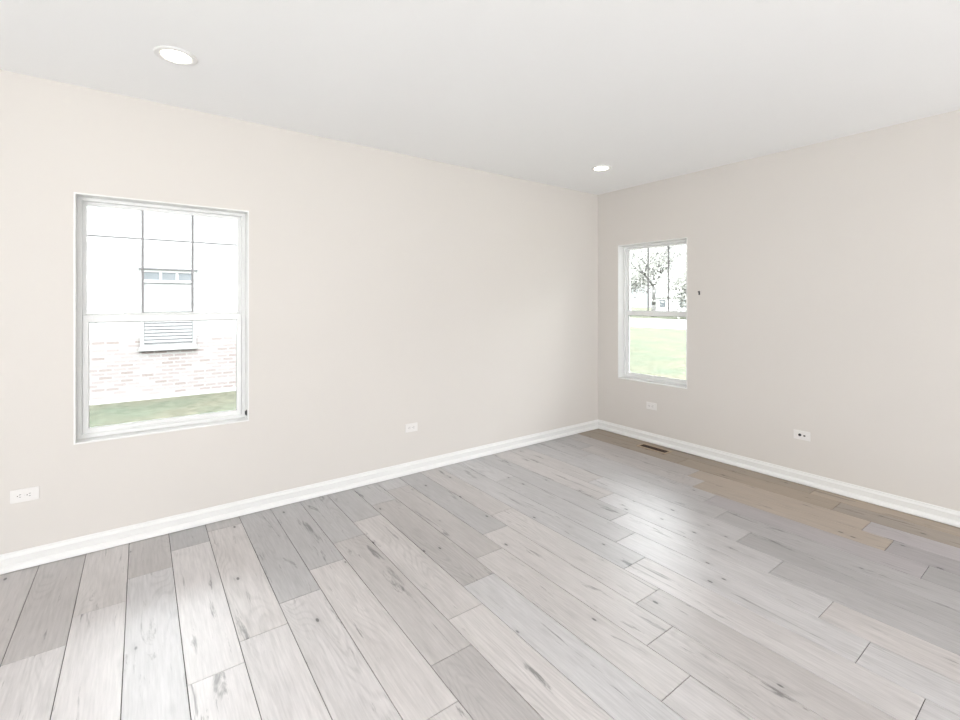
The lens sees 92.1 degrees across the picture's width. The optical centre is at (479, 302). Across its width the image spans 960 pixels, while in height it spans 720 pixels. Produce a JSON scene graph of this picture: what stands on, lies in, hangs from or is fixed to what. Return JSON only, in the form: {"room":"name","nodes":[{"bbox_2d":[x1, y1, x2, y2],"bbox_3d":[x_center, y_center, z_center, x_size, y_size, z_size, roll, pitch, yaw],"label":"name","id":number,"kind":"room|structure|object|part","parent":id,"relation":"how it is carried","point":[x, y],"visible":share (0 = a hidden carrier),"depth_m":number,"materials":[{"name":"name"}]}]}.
{"room":"empty living room","nodes":[
{"label":"empty living room","id":0,"kind":"room"},
{"bbox_2d":[0,70,597,554],"bbox_3d":[-1.867,0.100,3.178,8.302,2.943,0.180,0,0,-36],"label":"wall","id":1,"kind":"structure","parent":0,"point":[388,290],"depth_m":3.46,"materials":[{"name":"paint"}]},
{"bbox_2d":[10,486,38,503],"bbox_3d":[-2.531,1.068,2.575,0.118,0.073,0.009,0,0,-36],"label":"wall outlet","id":2,"kind":"object","parent":1,"relation":"attached to","point":[32,493],"visible":1,"depth_m":2.57,"materials":[{"name":"plastic"}]},
{"bbox_2d":[16,493,22,498],"bbox_3d":[-2.545,1.068,2.561,0.028,0.034,0.003,0,0,-36],"label":"receptacle","id":3,"kind":"object","parent":2,"relation":"attached to","point":[18,495],"depth_m":2.56,"materials":[{"name":"plastic"}]},
{"bbox_2d":[26,491,32,497],"bbox_3d":[-2.514,1.068,2.584,0.028,0.034,0.003,0,0,-36],"label":"receptacle","id":4,"kind":"object","parent":2,"relation":"attached to","point":[29,494],"depth_m":2.58,"materials":[{"name":"plastic"}]},
{"bbox_2d":[73,192,248,444],"bbox_3d":[-2.044,0.090,3.040,0.928,1.473,0.173,0,0,-36],"label":"window","id":5,"kind":"structure","parent":1,"relation":"in","point":[82,433],"depth_m":3.00,"materials":[{"name":"paint"}]},
{"bbox_3d":[-2.060,0.436,3.062,0.866,0.721,0.036,0,0,-36],"label":"sash","id":6,"kind":"part","parent":5,"relation":"part of","materials":[{"name":"clear glass"}]},
{"bbox_3d":[-2.083,-0.263,3.093,0.870,0.714,0.026,0,0,-36],"label":"sash","id":7,"kind":"part","parent":5,"relation":"part of","materials":[{"name":"glass"}]},
{"bbox_2d":[0,419,597,574],"bbox_3d":[-1.806,1.419,3.094,7.942,0.098,0.027,0,0,-36],"label":"baseboard","id":8,"kind":"structure","parent":1,"relation":"attached to","point":[47,553],"depth_m":3.22,"materials":[{"name":"paint"}]},
{"bbox_2d":[405,422,417,432],"bbox_3d":[-0.591,1.075,3.996,0.118,0.073,0.009,0,0,-36],"label":"wall outlet","id":9,"kind":"object","parent":1,"relation":"attached to","point":[411,427],"visible":1,"depth_m":3.99,"materials":[{"name":"plastic"}]},
{"bbox_2d":[0,429,959,719],"bbox_3d":[0.779,1.532,-0.435,8.302,0.120,9.137,0,0,-36],"label":"floor","id":10,"kind":"structure","parent":0,"point":[596,574],"depth_m":2.25,"materials":[{"name":"grey wood"}]},
{"bbox_2d":[636,443,672,453],"bbox_3d":[1.756,1.469,4.676,0.132,0.005,0.330,0,0,-36],"label":"floor vent","id":11,"kind":"object","parent":10,"relation":"in","point":[643,445],"visible":1,"depth_m":4.67,"materials":[{"name":"brown metal"}]},
{"bbox_2d":[640,444,667,452],"bbox_3d":[1.756,1.469,4.676,0.080,0.003,0.290,0,0,-36],"label":"grille","id":12,"kind":"object","parent":11,"relation":"attached to","point":[646,446],"depth_m":4.67,"materials":[{"name":"brown metal"}]},
{"bbox_2d":[0,0,959,194],"bbox_3d":[0.779,-1.371,-0.435,8.302,0.200,9.137,0,0,-36],"label":"ceiling","id":13,"kind":"structure","parent":0,"point":[550,92],"depth_m":2.49,"materials":[{"name":"paint"}]},
{"bbox_2d":[153,45,197,65],"bbox_3d":[-1.563,-1.267,2.382,0.192,0.008,0.192,0,0,-36],"label":"recessed light","id":14,"kind":"object","parent":13,"relation":"in","point":[174,55],"visible":1,"depth_m":2.37,"materials":[{"name":"paint"}]},
{"bbox_2d":[591,165,611,171],"bbox_3d":[1.143,-1.267,4.363,0.192,0.008,0.192,0,0,-36],"label":"recessed light","id":15,"kind":"object","parent":13,"relation":"in","point":[599,168],"visible":1,"depth_m":4.36,"materials":[{"name":"paint"}]},
{"bbox_2d":[598,110,959,510],"bbox_3d":[4.108,0.100,1.891,0.180,2.943,8.957,0,0,-36],"label":"wall","id":16,"kind":"structure","parent":0,"point":[826,275],"depth_m":3.67,"materials":[{"name":"paint"}]},
{"bbox_2d":[646,402,656,409],"bbox_3d":[1.805,1.086,4.877,0.009,0.073,0.118,0,0,-36],"label":"wall outlet","id":17,"kind":"object","parent":16,"relation":"attached to","point":[653,406],"visible":1,"depth_m":4.87,"materials":[{"name":"plastic"}]},
{"bbox_2d":[618,237,686,388],"bbox_3d":[1.866,0.100,4.941,0.173,1.496,0.820,0,0,-36],"label":"window","id":18,"kind":"structure","parent":16,"relation":"in","point":[624,251],"depth_m":5.21,"materials":[{"name":"paint"}]},
{"bbox_3d":[1.888,0.457,4.957,0.036,0.721,0.758,0,0,-36],"label":"sash","id":19,"kind":"part","parent":18,"relation":"part of","materials":[{"name":"clear glass"}]},
{"bbox_3d":[1.919,-0.254,4.980,0.026,0.737,0.762,0,0,-36],"label":"sash","id":20,"kind":"part","parent":18,"relation":"part of","materials":[{"name":"glass"}]},
{"bbox_2d":[598,419,959,527],"bbox_3d":[3.972,1.419,1.903,0.027,0.098,8.777,0,0,-36],"label":"baseboard","id":21,"kind":"structure","parent":16,"relation":"attached to","point":[906,505],"depth_m":3.75,"materials":[{"name":"paint"}]},
{"bbox_2d":[794,429,809,440],"bbox_3d":[2.617,1.077,3.766,0.012,0.073,0.118,0,0,-36],"label":"outlet","id":22,"kind":"object","parent":16,"relation":"attached to","point":[802,435],"visible":1,"depth_m":3.76,"materials":[{"name":"plastic"}]},
{"label":"outside","id":23,"kind":"structure","parent":0,"visible":0},
{"bbox_2d":[89,307,685,426],"bbox_3d":[12.957,1.907,83.858,200.000,0.300,200.000,0,0,-36],"label":"ground","id":24,"kind":"structure","parent":23,"point":[661,352],"depth_m":8.99,"materials":[{"name":"green plant"}]},
{"bbox_2d":[87,206,236,404],"bbox_3d":[-7.997,-2.243,12.612,15.000,8.400,10.000,0,0,-36],"label":"neighbor house","id":25,"kind":"structure","parent":24,"relation":"on","point":[129,361],"depth_m":8.54,"materials":[{"name":"brick"}]},
{"bbox_3d":[-5.790,-0.491,8.617,0.760,0.145,0.015,0,0,-36],"label":"pane","id":26,"kind":"part","parent":25,"relation":"part of","materials":[{"name":"clear glass"}]},
{"bbox_3d":[-5.788,0.842,8.614,0.900,0.050,0.060,0,0,-36],"label":"sill","id":27,"kind":"part","parent":25,"relation":"part of","materials":[{"name":"concrete"}]},
{"bbox_2d":[144,282,192,344],"bbox_3d":[-5.793,0.187,8.622,0.760,1.140,0.026,0,0,-36],"label":"blind","id":28,"kind":"object","parent":25,"relation":"hanging from","point":[159,297],"depth_m":8.61,"materials":[{"name":"white plastic"}]},
{"bbox_2d":[631,252,671,306],"bbox_3d":[24.584,-3.805,75.027,16.195,11.122,13.948,0,0,24],"label":"tree","id":29,"kind":"object","parent":24,"relation":"on","point":[635,282],"visible":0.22,"depth_m":73.11,"materials":[{"name":"grey plant"}]},
{"bbox_2d":[631,245,685,316],"bbox_3d":[22.646,-4.705,59.730,15.795,12.923,14.594,0,0,-36],"label":"tree","id":30,"kind":"object","parent":24,"relation":"on","point":[659,259],"visible":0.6,"depth_m":59.66,"materials":[{"name":"grey plant"}]},
{"bbox_2d":[642,250,685,318],"bbox_3d":[24.502,-1.825,50.559,11.906,9.624,14.559,0,0,36],"label":"tree","id":31,"kind":"object","parent":24,"relation":"on","point":[678,286],"visible":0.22,"depth_m":50.63,"materials":[{"name":"grey plant"}]},
{"bbox_2d":[651,289,685,310],"bbox_3d":[38.546,-0.443,82.766,8.800,4.400,12.800,0,0,-36],"label":"house","id":32,"kind":"structure","parent":24,"relation":"on","point":[659,307],"depth_m":83.27,"materials":[{"name":"grey"}]},
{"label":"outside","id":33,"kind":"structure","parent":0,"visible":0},
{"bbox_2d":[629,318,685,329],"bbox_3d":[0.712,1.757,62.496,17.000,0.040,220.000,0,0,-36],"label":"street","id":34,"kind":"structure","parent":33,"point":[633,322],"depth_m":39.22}
]}

